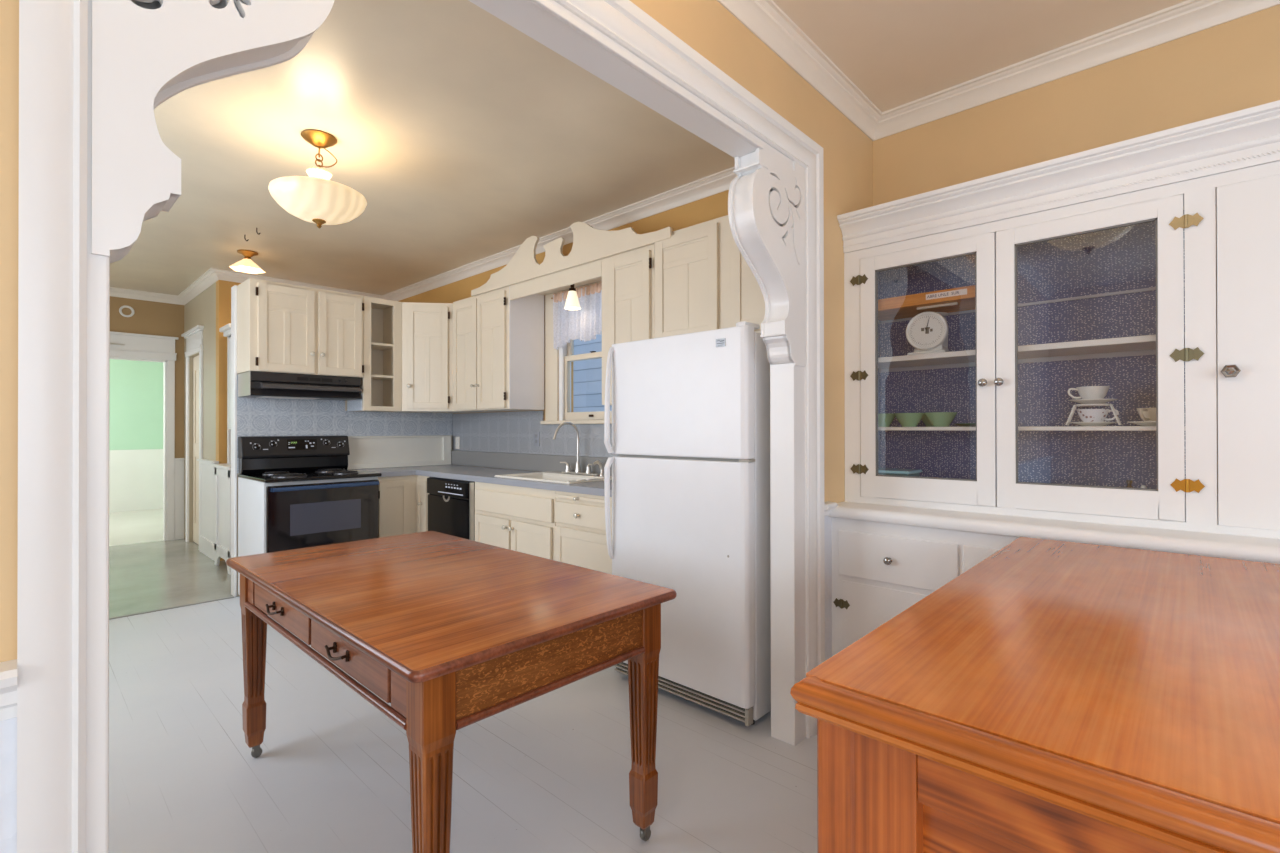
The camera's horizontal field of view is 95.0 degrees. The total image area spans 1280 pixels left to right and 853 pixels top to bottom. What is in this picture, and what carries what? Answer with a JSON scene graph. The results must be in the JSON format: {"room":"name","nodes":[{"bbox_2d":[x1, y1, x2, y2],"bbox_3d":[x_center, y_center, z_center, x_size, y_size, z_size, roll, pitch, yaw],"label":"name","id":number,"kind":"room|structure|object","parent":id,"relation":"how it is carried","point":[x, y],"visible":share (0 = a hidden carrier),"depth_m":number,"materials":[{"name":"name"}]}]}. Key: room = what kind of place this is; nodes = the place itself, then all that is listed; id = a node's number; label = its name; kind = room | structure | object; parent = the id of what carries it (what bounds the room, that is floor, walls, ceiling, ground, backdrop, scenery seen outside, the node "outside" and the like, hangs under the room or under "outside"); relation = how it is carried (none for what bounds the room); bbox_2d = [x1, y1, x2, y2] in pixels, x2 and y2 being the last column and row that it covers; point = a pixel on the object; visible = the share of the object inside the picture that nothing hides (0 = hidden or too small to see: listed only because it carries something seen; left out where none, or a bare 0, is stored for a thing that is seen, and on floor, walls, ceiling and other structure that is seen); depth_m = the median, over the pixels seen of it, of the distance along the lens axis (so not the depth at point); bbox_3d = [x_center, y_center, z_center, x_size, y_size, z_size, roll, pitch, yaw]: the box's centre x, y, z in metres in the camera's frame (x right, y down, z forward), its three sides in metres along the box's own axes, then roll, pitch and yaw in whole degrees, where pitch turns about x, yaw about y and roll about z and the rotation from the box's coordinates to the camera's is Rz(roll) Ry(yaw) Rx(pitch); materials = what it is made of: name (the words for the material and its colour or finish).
{"room":"kitchen","nodes":[
{"label":"kitchen","id":0,"kind":"room"},
{"bbox_2d":[109,359,162,449],"bbox_3d":[-8.348,-0.084,8.567,0.100,2.762,5.060,0,0,43],"label":"wall","id":1,"kind":"structure","parent":0,"point":[136,387],"depth_m":9.07,"materials":[{"name":"green paint"}]},
{"bbox_2d":[109,449,162,512],"bbox_3d":[-8.594,0.826,8.206,0.030,0.940,4.200,0,0,43],"label":"wainscoting","id":2,"kind":"structure","parent":1,"relation":"attached to","point":[135,476],"depth_m":9.05,"materials":[{"name":"white paint"}]},
{"bbox_2d":[110,296,183,457],"bbox_3d":[-6.023,-0.098,5.931,0.100,2.762,2.800,0,0,43],"label":"wall","id":3,"kind":"structure","parent":0,"point":[149,317],"depth_m":6.59,"materials":[{"name":"beige paint"}]},
{"bbox_2d":[119,305,134,316],"bbox_3d":[-5.555,-1.246,6.345,0.020,0.128,0.128,0,0,43],"label":"smoke detector","id":4,"kind":"object","parent":3,"relation":"attached to","point":[126,311],"visible":1,"depth_m":6.34,"materials":[{"name":"white paint"}]},
{"bbox_2d":[110,331,178,540],"bbox_3d":[-5.628,0.136,6.321,0.140,2.295,1.012,0,0,43],"label":"trim","id":5,"kind":"structure","parent":3,"relation":"attached to","point":[137,347],"depth_m":6.59,"materials":[{"name":"white paint"}]},
{"bbox_2d":[184,282,215,541],"bbox_3d":[-4.614,-0.099,6.226,1.550,2.762,0.120,0,0,43],"label":"wall","id":6,"kind":"structure","parent":0,"point":[201,310],"depth_m":5.99,"materials":[{"name":"paint"}]},
{"bbox_2d":[181,325,203,549],"bbox_3d":[-4.801,0.125,6.281,0.860,2.315,0.055,0,0,43],"label":"trim","id":7,"kind":"structure","parent":6,"relation":"attached to","point":[194,336],"depth_m":6.21,"materials":[{"name":"white paint"}]},
{"bbox_2d":[193,355,198,544],"bbox_3d":[-4.747,0.252,6.338,0.590,2.046,0.058,0,0,43],"label":"door","id":8,"kind":"structure","parent":6,"relation":"in","point":[195,359],"depth_m":6.45,"materials":[{"name":"beige paint"}]},
{"bbox_2d":[175,458,218,559],"bbox_3d":[-4.633,0.808,6.102,1.694,0.954,0.092,0,0,43],"label":"trim","id":9,"kind":"structure","parent":6,"relation":"attached to","point":[207,471],"depth_m":5.92,"materials":[{"name":"white paint"}]},
{"bbox_2d":[216,280,240,560],"bbox_3d":[-3.452,-0.101,6.244,0.120,2.762,1.736,0,0,43],"label":"wall","id":10,"kind":"structure","parent":0,"point":[223,288],"depth_m":5.60,"materials":[{"name":"paint"}]},
{"bbox_2d":[237,374,452,595],"bbox_3d":[-2.450,0.109,5.071,0.085,2.330,1.770,0,0,43],"label":"wall partition","id":11,"kind":"structure","parent":0,"point":[237,374],"depth_m":4.40,"materials":[{"name":"beige paint"}]},
{"bbox_2d":[231,285,236,596],"bbox_3d":[-3.061,0.107,4.420,0.105,2.330,0.017,0,0,43],"label":"trim","id":12,"kind":"structure","parent":11,"relation":"attached to","point":[234,288],"depth_m":4.39,"materials":[{"name":"white paint"}]},
{"bbox_2d":[237,375,344,473],"bbox_3d":[-2.758,-0.017,4.674,0.010,0.740,0.768,0,0,43],"label":"backsplash","id":13,"kind":"structure","parent":11,"relation":"attached to","point":[255,416],"depth_m":4.64,"materials":[{"name":"tile"}]},
{"bbox_2d":[237,278,363,377],"bbox_3d":[-2.611,-0.726,4.551,0.398,0.660,0.787,0,0,43],"label":"upper cabinet","id":14,"kind":"object","parent":11,"relation":"attached to","point":[282,327],"visible":1,"depth_m":4.39,"materials":[{"name":"beige paint"}]},
{"bbox_2d":[238,371,361,400],"bbox_3d":[-2.619,-0.305,4.547,0.368,0.178,0.766,0,0,43],"label":"range hood","id":15,"kind":"object","parent":14,"relation":"attached to","point":[251,384],"visible":1,"depth_m":4.39,"materials":[{"name":"black metal"}]},
{"bbox_2d":[297,377,331,381],"bbox_3d":[-2.480,-0.358,4.474,0.006,0.025,0.245,0,0,43],"label":"vent","id":16,"kind":"object","parent":15,"relation":"attached to","point":[299,379],"depth_m":4.47,"materials":[{"name":"black metal"}]},
{"bbox_2d":[347,296,401,411],"bbox_3d":[-2.253,-0.592,4.969,0.344,0.930,0.320,0,0,43],"label":"upper cabinet","id":17,"kind":"object","parent":11,"relation":"attached to","point":[381,382],"visible":0.89,"depth_m":4.96,"materials":[{"name":"beige paint"}]},
{"bbox_2d":[345,411,452,435],"bbox_3d":[-2.155,-0.023,5.316,0.010,0.215,0.991,0,0,43],"label":"backsplash","id":18,"kind":"structure","parent":11,"relation":"attached to","point":[356,423],"depth_m":5.28,"materials":[{"name":"tile"}]},
{"bbox_2d":[397,302,476,412],"bbox_3d":[-1.817,-0.591,5.226,0.609,0.926,0.648,0,0,43],"label":"upper cabinet","id":19,"kind":"object","parent":11,"relation":"attached to","point":[427,328],"visible":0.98,"depth_m":4.98,"materials":[{"name":"beige paint"}]},
{"bbox_2d":[0,0,872,661],"bbox_3d":[-0.799,-0.126,0.892,0.100,2.762,5.606,0,0,43],"label":"wall","id":20,"kind":"structure","parent":0,"point":[706,26],"depth_m":1.98,"materials":[{"name":"beige paint"}]},
{"bbox_2d":[0,717,16,852],"bbox_3d":[-1.751,0.817,-0.208,0.012,0.870,2.702,0,0,43],"label":"trim","id":21,"kind":"structure","parent":20,"relation":"attached to","point":[8,728],"depth_m":0.77,"materials":[{"name":"white"}]},
{"bbox_2d":[0,659,16,720],"bbox_3d":[-1.739,0.345,-0.218,0.046,0.074,2.702,0,0,43],"label":"trim","id":22,"kind":"structure","parent":20,"relation":"attached to","point":[8,669],"depth_m":0.76,"materials":[{"name":"white paint"}]},
{"bbox_2d":[17,0,87,852],"bbox_3d":[-0.800,0.004,0.800,0.024,2.500,0.066,0,0,43],"label":"trim","id":23,"kind":"structure","parent":20,"relation":"attached to","point":[52,237],"depth_m":0.79,"materials":[{"name":"white paint"}]},
{"bbox_2d":[86,0,109,852],"bbox_3d":[-0.830,0.087,0.858,0.108,2.335,0.071,0,0,43],"label":"trim","id":24,"kind":"structure","parent":20,"relation":"attached to","point":[98,266],"depth_m":0.84,"materials":[{"name":"white paint"}]},
{"bbox_2d":[91,0,334,262],"bbox_3d":[-0.704,-0.651,0.987,0.113,0.812,0.326,0,0,43],"label":"bracket","id":25,"kind":"object","parent":20,"relation":"attached to","point":[145,53],"visible":0.97,"depth_m":0.88,"materials":[{"name":"white paint"}]},
{"bbox_2d":[468,0,792,168],"bbox_3d":[-0.117,-1.043,1.615,0.120,0.071,2.010,0,0,43],"label":"trim","id":26,"kind":"structure","parent":20,"relation":"attached to","point":[547,22],"depth_m":1.67,"materials":[{"name":"white paint"}]},
{"bbox_2d":[554,0,824,737],"bbox_3d":[-0.032,0.045,1.614,0.030,2.424,2.310,0,0,43],"label":"trim","id":27,"kind":"structure","parent":20,"relation":"attached to","point":[623,22],"depth_m":2.37,"materials":[{"name":"white paint"}]},
{"bbox_2d":[728,148,805,366],"bbox_3d":[0.497,-0.648,2.266,0.113,0.812,0.394,0,0,43],"label":"bracket","id":28,"kind":"object","parent":20,"relation":"attached to","point":[767,229],"visible":1,"depth_m":2.25,"materials":[{"name":"white paint"}]},
{"bbox_2d":[770,206,805,745],"bbox_3d":[0.602,0.091,2.384,0.108,2.335,0.100,0,0,43],"label":"trim","id":29,"kind":"structure","parent":20,"relation":"attached to","point":[787,380],"depth_m":2.34,"materials":[{"name":"white paint"}]},
{"bbox_2d":[824,516,831,660],"bbox_3d":[0.788,0.809,2.496,0.012,0.900,0.102,0,0,43],"label":"trim","id":30,"kind":"structure","parent":20,"relation":"attached to","point":[827,520],"depth_m":2.51,"materials":[{"name":"white"}]},
{"bbox_2d":[824,501,837,515],"bbox_3d":[0.796,0.360,2.482,0.046,0.074,0.090,0,0,43],"label":"trim","id":31,"kind":"structure","parent":20,"relation":"attached to","point":[828,506],"depth_m":2.47,"materials":[{"name":"white paint"}]},
{"bbox_2d":[717,0,1279,140],"bbox_3d":[0.672,-1.471,-0.486,3.943,0.088,5.606,0,0,43],"label":"trim","id":32,"kind":"structure","parent":20,"relation":"attached to","point":[764,19],"depth_m":2.32,"materials":[{"name":"white paint"}]},
{"bbox_2d":[108,509,817,852],"bbox_3d":[-3.253,1.317,2.956,15.200,0.100,6.260,0,0,43],"label":"floor","id":33,"kind":"structure","parent":0,"point":[548,772],"depth_m":2.21,"materials":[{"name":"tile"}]},
{"bbox_2d":[109,596,233,619],"bbox_3d":[-3.818,1.267,3.524,0.030,0.006,2.315,0,0,43],"label":"trim","id":34,"kind":"structure","parent":33,"relation":"on","point":[231,596],"depth_m":4.09,"materials":[{"name":"paint"}]},
{"bbox_2d":[212,323,230,574],"bbox_3d":[-3.557,0.177,5.429,0.640,2.200,0.555,0,0,43],"label":"dresser","id":35,"kind":"object","parent":33,"relation":"on","point":[222,492],"visible":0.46,"depth_m":5.33,"materials":[{"name":"white paint"}]},
{"bbox_2d":[238,436,381,594],"bbox_3d":[-2.474,0.673,4.403,0.759,1.197,0.771,0,0,43],"label":"electric range","id":36,"kind":"object","parent":33,"relation":"on","point":[295,492],"visible":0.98,"depth_m":4.26,"materials":[{"name":"black metal"}]},
{"bbox_2d":[262,471,288,474],"bbox_3d":[-2.712,0.346,4.370,0.176,0.017,0.176,0,0,43],"label":"burner","id":37,"kind":"object","parent":36,"relation":"on","point":[272,472],"depth_m":4.31,"materials":[{"name":"black metal"}]},
{"bbox_2d":[271,473,306,477],"bbox_3d":[-2.486,0.345,4.158,0.220,0.017,0.220,0,0,43],"label":"burner","id":38,"kind":"object","parent":36,"relation":"on","point":[285,475],"depth_m":4.11,"materials":[{"name":"black metal"}]},
{"bbox_2d":[238,469,381,482],"bbox_3d":[-2.480,0.366,4.409,0.705,0.024,0.771,0,0,43],"label":"cooktop","id":39,"kind":"object","parent":36,"relation":"in","point":[276,475],"depth_m":4.29,"materials":[{"name":"black metal"}]},
{"bbox_2d":[315,469,345,471],"bbox_3d":[-2.452,0.347,4.647,0.220,0.017,0.220,0,0,43],"label":"burner","id":40,"kind":"object","parent":36,"relation":"on","point":[319,470],"depth_m":4.61,"materials":[{"name":"black metal"}]},
{"bbox_2d":[333,470,358,473],"bbox_3d":[-2.226,0.346,4.435,0.176,0.017,0.176,0,0,43],"label":"burner","id":41,"kind":"object","parent":36,"relation":"on","point":[348,471],"depth_m":4.39,"materials":[{"name":"black metal"}]},
{"bbox_2d":[378,475,428,537],"bbox_3d":[-1.906,0.839,5.061,0.685,0.868,0.948,0,0,43],"label":"base cabinet","id":42,"kind":"object","parent":33,"relation":"on","point":[403,500],"visible":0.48,"depth_m":4.78,"materials":[{"name":"beige paint"}]},
{"bbox_2d":[350,465,611,496],"bbox_3d":[-1.047,0.379,4.251,3.030,0.041,0.956,0,0,43],"label":"countertop","id":43,"kind":"structure","parent":42,"relation":"on","point":[458,472],"depth_m":4.42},
{"bbox_2d":[348,435,450,468],"bbox_3d":[-2.148,0.224,5.285,0.039,0.278,0.955,0,0,43],"label":"panelled upstand","id":44,"kind":"object","parent":43,"relation":"on","point":[366,452],"visible":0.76,"depth_m":5.26,"materials":[{"name":"paint"}]},
{"bbox_2d":[451,450,611,475],"bbox_3d":[-0.464,0.291,4.391,3.690,0.134,0.044,0,0,43],"label":"backsplash ledge","id":45,"kind":"object","parent":43,"relation":"on","point":[516,461],"visible":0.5,"depth_m":4.82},
{"bbox_2d":[494,471,611,483],"bbox_3d":[-0.565,0.432,4.093,0.832,0.173,0.507,0,0,43],"label":"sink","id":46,"kind":"object","parent":43,"relation":"in","point":[549,476],"visible":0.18,"depth_m":4.21,"materials":[{"name":"ceramic"}]},
{"bbox_2d":[593,460,603,475],"bbox_3d":[-0.289,0.290,4.110,0.083,0.112,0.035,0,0,-21],"label":"sprayer","id":47,"kind":"object","parent":46,"relation":"on","point":[599,463],"visible":0.94,"depth_m":4.11,"materials":[{"name":"silver metal"}]},
{"bbox_2d":[553,422,599,475],"bbox_3d":[-0.500,0.155,4.197,0.397,0.380,0.242,0,0,43],"label":"kitchen faucet","id":48,"kind":"object","parent":43,"relation":"on","point":[578,468],"visible":0.99,"depth_m":4.26,"materials":[{"name":"silver metal"}]},
{"bbox_2d":[427,477,474,540],"bbox_3d":[-1.284,0.839,4.717,0.680,0.864,0.588,0,0,43],"label":"dishwasher","id":49,"kind":"object","parent":33,"relation":"on","point":[451,511],"visible":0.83,"depth_m":4.46,"materials":[{"name":"black metal"}]},
{"bbox_2d":[438,483,462,495],"bbox_3d":[-1.447,0.476,4.468,0.370,0.075,0.002,0,0,43],"label":"control panel","id":50,"kind":"object","parent":49,"relation":"attached to","point":[445,489],"depth_m":4.47,"materials":[{"name":"black plastic"}]},
{"bbox_2d":[226,531,676,852],"bbox_3d":[-0.729,0.879,2.006,1.547,0.760,0.840,0,0,43],"label":"kitchen table","id":51,"kind":"object","parent":33,"relation":"on","point":[454,633],"visible":1,"depth_m":1.64,"materials":[{"name":"brown wood"}]},
{"bbox_2d":[474,482,555,559],"bbox_3d":[-0.694,0.834,4.154,0.946,0.868,0.616,0,0,43],"label":"base cabinet","id":52,"kind":"object","parent":33,"relation":"on","point":[520,519],"visible":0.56,"depth_m":3.90,"materials":[{"name":"beige paint"}]},
{"bbox_2d":[554,491,611,573],"bbox_3d":[-0.102,0.831,3.595,0.678,0.868,0.622,0,0,43],"label":"base cabinet","id":53,"kind":"object","parent":33,"relation":"on","point":[580,528],"visible":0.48,"depth_m":3.45,"materials":[{"name":"beige paint"}]},
{"bbox_2d":[604,321,770,725],"bbox_3d":[0.392,0.414,2.935,0.806,1.694,0.823,0,0,43],"label":"refrigerator","id":54,"kind":"object","parent":33,"relation":"on","point":[691,411],"visible":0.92,"depth_m":2.56,"materials":[{"name":"white metal"}]},
{"bbox_2d":[790,537,1279,852],"bbox_3d":[1.037,0.811,1.147,0.785,0.885,1.555,0,0,43],"label":"sideboard","id":55,"kind":"object","parent":33,"relation":"on","point":[1050,696],"visible":1,"depth_m":0.81,"materials":[{"name":"brown wood"}]},
{"bbox_2d":[828,100,1279,655],"bbox_3d":[1.613,0.158,2.098,1.762,2.197,0.536,0,0,43],"label":"hutch","id":56,"kind":"object","parent":33,"relation":"on","point":[1096,266],"visible":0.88,"depth_m":2.21,"materials":[{"name":"white paint"}]},
{"bbox_2d":[878,413,894,426],"bbox_3d":[1.111,-0.028,2.688,0.124,0.060,0.124,0,0,43],"label":"bowl","id":57,"kind":"object","parent":56,"relation":"on","point":[884,419],"visible":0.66,"depth_m":2.65,"materials":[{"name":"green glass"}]},
{"bbox_2d":[879,468,921,476],"bbox_3d":[1.127,0.217,2.645,0.224,0.048,0.172,0,0,43],"label":"glass dish","id":58,"kind":"object","parent":56,"relation":"on","point":[882,471],"visible":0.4,"depth_m":2.57,"materials":[{"name":"glass"}]},
{"bbox_2d":[894,413,923,426],"bbox_3d":[1.188,-0.029,2.588,0.124,0.060,0.124,0,0,43],"label":"bowl","id":59,"kind":"object","parent":56,"relation":"on","point":[905,419],"visible":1,"depth_m":2.55,"materials":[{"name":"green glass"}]},
{"bbox_2d":[878,285,974,320],"bbox_3d":[1.256,-0.534,2.594,0.476,0.059,0.274,0,0,43],"label":"wooden tray","id":60,"kind":"object","parent":56,"relation":"on","point":[960,298],"visible":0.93,"depth_m":2.50,"materials":[{"name":"brown wood"}]},
{"bbox_2d":[921,413,932,426],"bbox_3d":[1.321,-0.029,2.642,0.124,0.060,0.124,0,0,43],"label":"bowl","id":61,"kind":"object","parent":56,"relation":"on","point":[924,419],"visible":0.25,"depth_m":2.62,"materials":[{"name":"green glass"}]},
{"bbox_2d":[905,311,949,354],"bbox_3d":[1.266,-0.400,2.550,0.167,0.185,0.160,0,0,43],"label":"kitchen scale","id":62,"kind":"object","parent":56,"relation":"on","point":[927,332],"visible":0.96,"depth_m":2.50,"materials":[{"name":"metal"}]},
{"bbox_2d":[911,316,941,343],"bbox_3d":[1.222,-0.409,2.502,0.128,0.128,0.008,0,0,38],"label":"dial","id":63,"kind":"object","parent":62,"relation":"on","point":[924,329],"depth_m":2.50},
{"bbox_2d":[925,412,956,426],"bbox_3d":[1.283,-0.029,2.499,0.124,0.060,0.124,0,0,43],"label":"bowl","id":64,"kind":"object","parent":56,"relation":"on","point":[938,419],"visible":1,"depth_m":2.46,"materials":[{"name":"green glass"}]},
{"bbox_2d":[954,423,975,426],"bbox_3d":[1.432,-0.006,2.496,0.170,0.013,0.170,0,0,43],"label":"plate","id":65,"kind":"object","parent":56,"relation":"on","point":[966,424],"visible":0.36,"depth_m":2.46,"materials":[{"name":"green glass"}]},
{"bbox_2d":[878,426,1155,430],"bbox_3d":[1.481,0.009,2.391,1.099,0.016,0.273,0,0,43],"label":"shelf","id":66,"kind":"object","parent":56,"relation":"attached to","point":[891,428],"depth_m":2.18,"materials":[{"name":"white paint"}]},
{"bbox_2d":[878,332,1184,368],"bbox_3d":[1.480,-0.296,2.392,1.099,0.023,0.273,0,0,43],"label":"shelf","id":67,"kind":"object","parent":56,"relation":"attached to","point":[1145,344],"depth_m":2.29,"materials":[{"name":"white paint"}]},
{"bbox_2d":[828,501,1279,563],"bbox_3d":[1.510,0.360,1.987,1.761,0.051,0.214,0,0,43],"label":"countertop","id":68,"kind":"structure","parent":56,"relation":"on","point":[1239,547],"depth_m":1.94,"materials":[{"name":"white paint"}]},
{"bbox_2d":[1069,422,1116,425],"bbox_3d":[1.671,-0.009,2.162,0.144,0.016,0.144,0,0,43],"label":"saucer","id":69,"kind":"object","parent":56,"relation":"on","point":[1077,423],"visible":0.8,"depth_m":2.12,"materials":[{"name":"ceramic"}]},
{"bbox_2d":[1076,409,1118,421],"bbox_3d":[1.671,-0.036,2.157,0.100,0.056,0.110,0,0,4],"label":"teacup","id":70,"kind":"object","parent":69,"relation":"on","point":[1086,415],"visible":0.78,"depth_m":2.13,"materials":[{"name":"ceramic"}]},
{"bbox_2d":[1065,404,1121,424],"bbox_3d":[1.671,-0.043,2.162,0.162,0.078,0.111,0,0,43],"label":"stand","id":71,"kind":"object","parent":56,"relation":"on","point":[1075,405],"visible":0.98,"depth_m":2.15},
{"bbox_2d":[1069,399,1117,403],"bbox_3d":[1.671,-0.091,2.163,0.144,0.016,0.144,0,0,43],"label":"saucer","id":72,"kind":"object","parent":71,"relation":"on","point":[1081,401],"visible":0.95,"depth_m":2.13,"materials":[{"name":"ceramic"}]},
{"bbox_2d":[1068,386,1109,398],"bbox_3d":[1.666,-0.118,2.162,0.110,0.056,0.100,0,0,-13],"label":"teacup","id":73,"kind":"object","parent":72,"relation":"on","point":[1087,392],"visible":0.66,"depth_m":2.13,"materials":[{"name":"ceramic"}]},
{"bbox_2d":[1126,480,1132,487],"bbox_3d":[1.708,0.212,2.045,0.031,0.050,0.032,0,0,43],"label":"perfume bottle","id":74,"kind":"object","parent":56,"relation":"on","point":[1129,482],"visible":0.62,"depth_m":2.04,"materials":[{"name":"glass"}]},
{"bbox_2d":[1127,421,1155,425],"bbox_3d":[1.793,-0.010,2.047,0.144,0.016,0.144,0,0,43],"label":"saucer","id":75,"kind":"object","parent":56,"relation":"on","point":[1141,423],"visible":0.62,"depth_m":2.02,"materials":[{"name":"ceramic"}]},
{"bbox_2d":[1136,408,1155,420],"bbox_3d":[1.790,-0.036,2.038,0.100,0.056,0.119,0,0,43],"label":"teacup","id":76,"kind":"object","parent":75,"relation":"on","point":[1146,414],"visible":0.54,"depth_m":2.02,"materials":[{"name":"white ceramic"}]},
{"bbox_2d":[110,0,1186,295],"bbox_3d":[-3.258,-1.545,2.967,15.200,0.100,6.260,0,0,43],"label":"ceiling","id":77,"kind":"structure","parent":0,"point":[465,138],"depth_m":2.96,"materials":[{"name":"paint"}]},
{"bbox_2d":[229,249,265,273],"bbox_3d":[-3.342,-1.410,4.995,0.234,0.152,0.270,0,0,43],"label":"hall ceiling light","id":78,"kind":"object","parent":77,"relation":"attached to","point":[246,265],"visible":1,"depth_m":4.97,"materials":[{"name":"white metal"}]},
{"bbox_2d":[268,129,366,228],"bbox_3d":[-1.659,-1.260,3.032,0.447,0.473,0.447,0,0,43],"label":"pendant","id":79,"kind":"object","parent":77,"relation":"hanging from","point":[316,199],"visible":1,"depth_m":2.94,"materials":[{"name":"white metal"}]},
{"bbox_2d":[399,4,1279,493],"bbox_3d":[0.754,-0.118,3.382,9.930,2.762,0.150,0,0,43],"label":"wall","id":80,"kind":"structure","parent":0,"point":[1234,65],"depth_m":2.35,"materials":[{"name":"beige paint"}]},
{"bbox_2d":[110,166,736,304],"bbox_3d":[-2.475,-1.443,5.258,8.083,0.088,2.596,0,0,16],"label":"trim","id":81,"kind":"structure","parent":80,"relation":"attached to","point":[719,182],"depth_m":5.14,"materials":[{"name":"white paint"}]},
{"bbox_2d":[453,286,543,411],"bbox_3d":[-1.201,-0.599,4.830,0.843,0.936,0.382,0,0,43],"label":"upper cabinet","id":82,"kind":"object","parent":80,"relation":"attached to","point":[498,340],"visible":0.99,"depth_m":4.61,"materials":[{"name":"beige paint"}]},
{"bbox_2d":[510,259,601,299],"bbox_3d":[-0.506,-1.019,4.213,1.016,0.117,0.325,0,0,43],"label":"header board","id":83,"kind":"object","parent":82,"relation":"attached to","point":[591,272],"visible":0.77,"depth_m":4.09,"materials":[{"name":"beige paint"}]},
{"bbox_2d":[471,222,672,295],"bbox_3d":[-0.595,-1.217,4.053,2.122,0.305,0.020,0,0,43],"label":"pediment","id":84,"kind":"object","parent":83,"relation":"attached to","point":[590,244],"visible":1,"depth_m":3.91,"materials":[{"name":"beige paint"}]},
{"bbox_2d":[564,284,580,309],"bbox_3d":[-0.483,-0.946,4.188,0.120,0.206,0.120,0,0,43],"label":"light","id":85,"kind":"object","parent":83,"relation":"hanging from","point":[572,302],"visible":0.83,"depth_m":4.16,"materials":[{"name":"white glass"}]},
{"bbox_2d":[453,411,619,457],"bbox_3d":[-0.458,0.046,4.405,3.700,0.352,0.016,0,0,43],"label":"backsplash","id":86,"kind":"structure","parent":80,"relation":"attached to","point":[503,432],"depth_m":4.87,"materials":[{"name":"blue tile"}]},
{"bbox_2d":[455,437,459,448],"bbox_3d":[-1.742,0.155,5.594,0.072,0.116,0.009,0,0,43],"label":"wall outlet","id":87,"kind":"object","parent":86,"relation":"attached to","point":[457,439],"visible":1,"depth_m":5.59,"materials":[{"name":"white paint"}]},
{"bbox_2d":[534,432,539,445],"bbox_3d":[-0.838,0.100,4.745,0.072,0.116,0.009,0,0,43],"label":"wall outlet","id":88,"kind":"object","parent":86,"relation":"attached to","point":[536,434],"visible":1,"depth_m":4.74,"materials":[{"name":"white plastic"}]},
{"bbox_2d":[540,281,611,423],"bbox_3d":[-0.353,-0.572,4.361,1.060,1.107,0.160,0,0,43],"label":"window","id":89,"kind":"structure","parent":80,"relation":"in","point":[557,362],"depth_m":4.58,"materials":[{"name":"beige paint"}]},
{"bbox_2d":[551,281,601,349],"bbox_3d":[-0.422,-0.818,4.332,0.740,0.444,0.052,0,0,43],"label":"cafe curtain","id":90,"kind":"object","parent":89,"relation":"hanging from","point":[584,323],"visible":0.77,"depth_m":4.35,"materials":[{"name":"fabric"}]},
{"bbox_2d":[602,244,654,404],"bbox_3d":[0.023,-0.609,3.698,0.455,0.943,0.358,0,0,43],"label":"upper cabinet","id":91,"kind":"object","parent":80,"relation":"attached to","point":[628,278],"visible":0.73,"depth_m":3.57,"materials":[{"name":"beige paint"}]},
{"bbox_2d":[655,215,764,337],"bbox_3d":[0.569,-0.790,3.192,1.034,0.645,0.349,0,0,43],"label":"upper cabinet","id":92,"kind":"object","parent":80,"relation":"attached to","point":[703,281],"visible":0.37,"depth_m":3.17,"materials":[{"name":"beige paint"}]},
{"label":"outside","id":93,"kind":"structure","parent":0,"visible":0},
{"bbox_2d":[573,331,611,411],"bbox_3d":[0.666,-1.116,8.020,14.000,6.795,0.200,0,0,43],"label":"neighbouring house","id":94,"kind":"structure","parent":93,"point":[587,374],"depth_m":9.29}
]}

